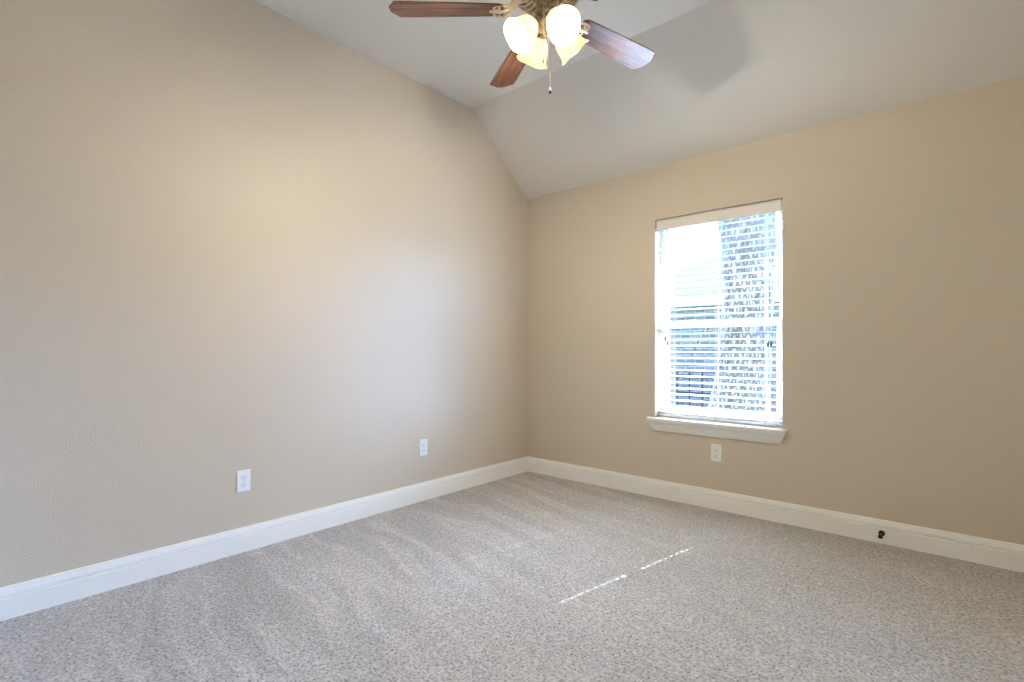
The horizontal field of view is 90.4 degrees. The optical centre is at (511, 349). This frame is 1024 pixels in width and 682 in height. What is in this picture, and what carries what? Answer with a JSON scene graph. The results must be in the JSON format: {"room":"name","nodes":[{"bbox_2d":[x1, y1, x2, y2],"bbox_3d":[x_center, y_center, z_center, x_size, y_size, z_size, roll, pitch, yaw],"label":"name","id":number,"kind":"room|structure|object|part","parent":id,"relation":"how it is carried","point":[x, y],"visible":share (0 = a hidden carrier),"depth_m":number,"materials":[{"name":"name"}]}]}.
{"room":"empty bedroom","nodes":[
{"label":"empty bedroom","id":0,"kind":"room"},
{"bbox_2d":[0,0,526,587],"bbox_3d":[-1.341,-0.410,2.997,0.170,3.000,4.300,0,0,41],"label":"wall","id":1,"kind":"structure","parent":0,"point":[235,236],"depth_m":2.67,"materials":[{"name":"beige paint"}]},
{"bbox_2d":[237,469,249,492],"bbox_3d":[-1.446,0.710,2.741,0.008,0.117,0.071,0,0,41],"label":"wall outlet","id":2,"kind":"object","parent":1,"relation":"attached to","point":[243,476],"visible":1,"depth_m":2.74,"materials":[{"name":"white plastic"}]},
{"bbox_2d":[0,456,527,620],"bbox_3d":[-1.272,1.024,2.936,0.014,0.131,4.300,0,0,41],"label":"baseboard","id":3,"kind":"structure","parent":1,"relation":"attached to","point":[30,596],"depth_m":2.63,"materials":[{"name":"white paint"}]},
{"bbox_2d":[419,439,426,455],"bbox_3d":[-0.637,0.709,3.667,0.008,0.117,0.071,0,0,41],"label":"wall outlet","id":4,"kind":"object","parent":1,"relation":"attached to","point":[422,443],"visible":1,"depth_m":3.66,"materials":[{"name":"white plastic"}]},
{"bbox_2d":[0,471,1023,681],"bbox_3d":[0.041,1.150,1.790,3.840,0.120,4.640,0,0,41],"label":"floor","id":5,"kind":"structure","parent":0,"point":[527,576],"depth_m":2.11,"materials":[{"name":"beige carpet"}]},
{"bbox_2d":[254,0,1023,198],"bbox_3d":[0.041,-1.697,1.790,3.840,0.706,4.640,0,0,41],"label":"ceiling","id":6,"kind":"structure","parent":0,"point":[720,75],"depth_m":3.03,"materials":[{"name":"white paint"}]},
{"bbox_2d":[389,0,654,93],"bbox_3d":[0.191,-1.488,2.155,1.254,0.844,1.277,0,0,41],"label":"ceiling fan","id":7,"kind":"object","parent":6,"relation":"hanging from","point":[559,21],"visible":1,"depth_m":2.18,"materials":[{"name":"brown wood"}]},
{"bbox_3d":[-0.278,-1.445,2.162,0.483,0.006,0.138,0,11,-1],"label":"blade","id":8,"kind":"part","parent":7,"relation":"part of","materials":[{"name":"brown wood"}]},
{"bbox_3d":[0.012,-1.445,2.571,0.138,0.006,0.483,-12,4,-18],"label":"blade","id":9,"kind":"part","parent":7,"relation":"part of","materials":[{"name":"brown wood"}]},
{"bbox_3d":[0.056,-1.333,2.124,0.110,0.147,0.147,-46,18,-18],"label":"lamp shade","id":10,"kind":"part","parent":7,"relation":"part of","materials":[{"name":"white glass"}]},
{"bbox_3d":[0.054,-1.332,2.123,0.069,0.056,0.056,-46,18,-18],"label":"bulb","id":11,"kind":"part","parent":7,"relation":"part of","materials":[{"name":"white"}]},
{"bbox_3d":[0.106,-1.333,2.260,0.147,0.147,0.110,0,-43,-25],"label":"lamp shade","id":12,"kind":"part","parent":7,"relation":"part of","materials":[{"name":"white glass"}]},
{"bbox_2d":[537,32,544,38],"bbox_3d":[0.121,-1.369,2.226,0.054,0.054,0.042,0,-43,-25],"label":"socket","id":13,"kind":"object","parent":7,"relation":"attached to","point":[540,35],"depth_m":2.20,"materials":[{"name":"brown metal"}]},
{"bbox_3d":[0.131,-1.323,2.120,0.004,0.237,0.004,0,0,-13],"label":"pull chain","id":14,"kind":"part","parent":7,"relation":"part of","materials":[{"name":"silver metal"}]},
{"bbox_2d":[517,0,578,14],"bbox_3d":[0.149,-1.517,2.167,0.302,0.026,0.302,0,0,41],"label":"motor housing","id":15,"kind":"object","parent":7,"relation":"attached to","point":[527,6],"depth_m":2.24,"materials":[{"name":"beige metal"}]},
{"bbox_3d":[0.193,-1.332,2.072,0.056,0.056,0.069,0,43,-25],"label":"bulb","id":16,"kind":"part","parent":7,"relation":"part of","materials":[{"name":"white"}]},
{"bbox_3d":[0.192,-1.333,2.074,0.147,0.147,0.110,0,43,-25],"label":"lamp shade","id":17,"kind":"part","parent":7,"relation":"part of","materials":[{"name":"white glass"}]},
{"bbox_3d":[0.242,-1.333,2.210,0.110,0.147,0.147,46,-18,-18],"label":"lamp shade","id":18,"kind":"part","parent":7,"relation":"part of","materials":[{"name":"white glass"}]},
{"bbox_3d":[0.491,-1.445,2.422,0.483,0.006,0.138,0,-11,-37],"label":"blade","id":19,"kind":"part","parent":7,"relation":"part of","materials":[{"name":"brown wood"}]},
{"bbox_2d":[527,75,1023,544],"bbox_3d":[1.511,-0.067,3.473,3.840,2.554,0.170,0,0,41],"label":"wall","id":20,"kind":"structure","parent":0,"point":[903,226],"depth_m":2.98,"materials":[{"name":"beige paint"}]},
{"bbox_2d":[646,211,786,444],"bbox_3d":[1.405,-0.177,3.525,0.933,1.553,0.212,0,0,41],"label":"window","id":21,"kind":"structure","parent":20,"relation":"in","point":[719,429],"depth_m":3.52,"materials":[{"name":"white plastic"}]},
{"bbox_3d":[1.384,0.510,3.500,0.933,0.019,0.147,0,0,41],"label":"sill","id":22,"kind":"part","parent":21,"relation":"part of","materials":[{"name":"white paint"}]},
{"bbox_2d":[656,199,781,426],"bbox_3d":[1.407,-0.229,3.509,0.841,1.442,0.089,0,0,41],"label":"window blind","id":23,"kind":"object","parent":21,"relation":"attached to","point":[773,206],"visible":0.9,"depth_m":3.49,"materials":[{"name":"white plastic"}]},
{"bbox_3d":[1.182,-0.208,3.729,0.002,1.384,0.054,0,0,41],"label":"ladder cord","id":24,"kind":"part","parent":23,"relation":"part of","materials":[{"name":"white fabric"}]},
{"bbox_3d":[1.420,-0.208,3.521,0.006,1.384,0.054,0,0,41],"label":"ladder cord","id":25,"kind":"part","parent":23,"relation":"part of","materials":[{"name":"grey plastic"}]},
{"bbox_3d":[1.419,0.484,3.522,0.841,0.016,0.050,0,0,41],"label":"rail","id":26,"kind":"part","parent":23,"relation":"part of","materials":[{"name":"white plastic"}]},
{"bbox_3d":[1.454,0.136,3.563,0.797,0.672,0.028,0,0,41],"label":"sash","id":27,"kind":"part","parent":21,"relation":"part of","materials":[{"name":"white plastic"}]},
{"bbox_3d":[1.473,-0.544,3.584,0.797,0.765,0.024,0,0,41],"label":"sash","id":28,"kind":"part","parent":21,"relation":"part of","materials":[{"name":"clear glass"}]},
{"bbox_2d":[711,444,721,461],"bbox_3d":[1.390,0.706,3.461,0.071,0.117,0.008,0,0,41],"label":"wall outlet","id":29,"kind":"object","parent":20,"relation":"attached to","point":[716,450],"visible":1,"depth_m":3.46,"materials":[{"name":"white plastic"}]},
{"bbox_2d":[527,456,1023,572],"bbox_3d":[1.450,1.024,3.404,3.500,0.131,0.014,0,0,41],"label":"baseboard","id":30,"kind":"structure","parent":20,"relation":"attached to","point":[990,552],"depth_m":3.08,"materials":[{"name":"white paint"}]},
{"bbox_2d":[878,530,884,538],"bbox_3d":[2.047,1.031,2.820,0.031,0.031,0.080,0,0,41],"label":"door stop","id":31,"kind":"object","parent":20,"relation":"attached to","point":[881,533],"visible":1,"depth_m":2.84,"materials":[{"name":"black rubber"}]},
{"label":"outside","id":32,"kind":"structure","parent":0,"visible":0},
{"bbox_3d":[19.929,1.540,27.220,80.000,0.200,59.829,0,0,41],"label":"ground","id":33,"kind":"structure","parent":32,"visible":0},
{"bbox_2d":[676,371,714,407],"bbox_3d":[4.205,0.960,11.231,1.202,0.960,0.052,0,0,41],"label":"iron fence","id":34,"kind":"object","parent":33,"relation":"on","point":[689,373],"visible":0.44,"depth_m":11.41,"materials":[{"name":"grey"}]},
{"bbox_2d":[670,237,779,412],"bbox_3d":[9.893,-0.911,12.271,14.390,4.702,8.490,0,0,41],"label":"neighbor house","id":35,"kind":"structure","parent":33,"relation":"on","point":[680,351],"depth_m":12.11,"materials":[{"name":"brick"}]},
{"bbox_2d":[691,212,776,412],"bbox_3d":[2.664,-2.829,5.966,6.054,8.538,7.277,0,0,-2],"label":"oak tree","id":36,"kind":"object","parent":33,"relation":"on","point":[747,337],"visible":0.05,"depth_m":5.67,"materials":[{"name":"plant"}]}
]}

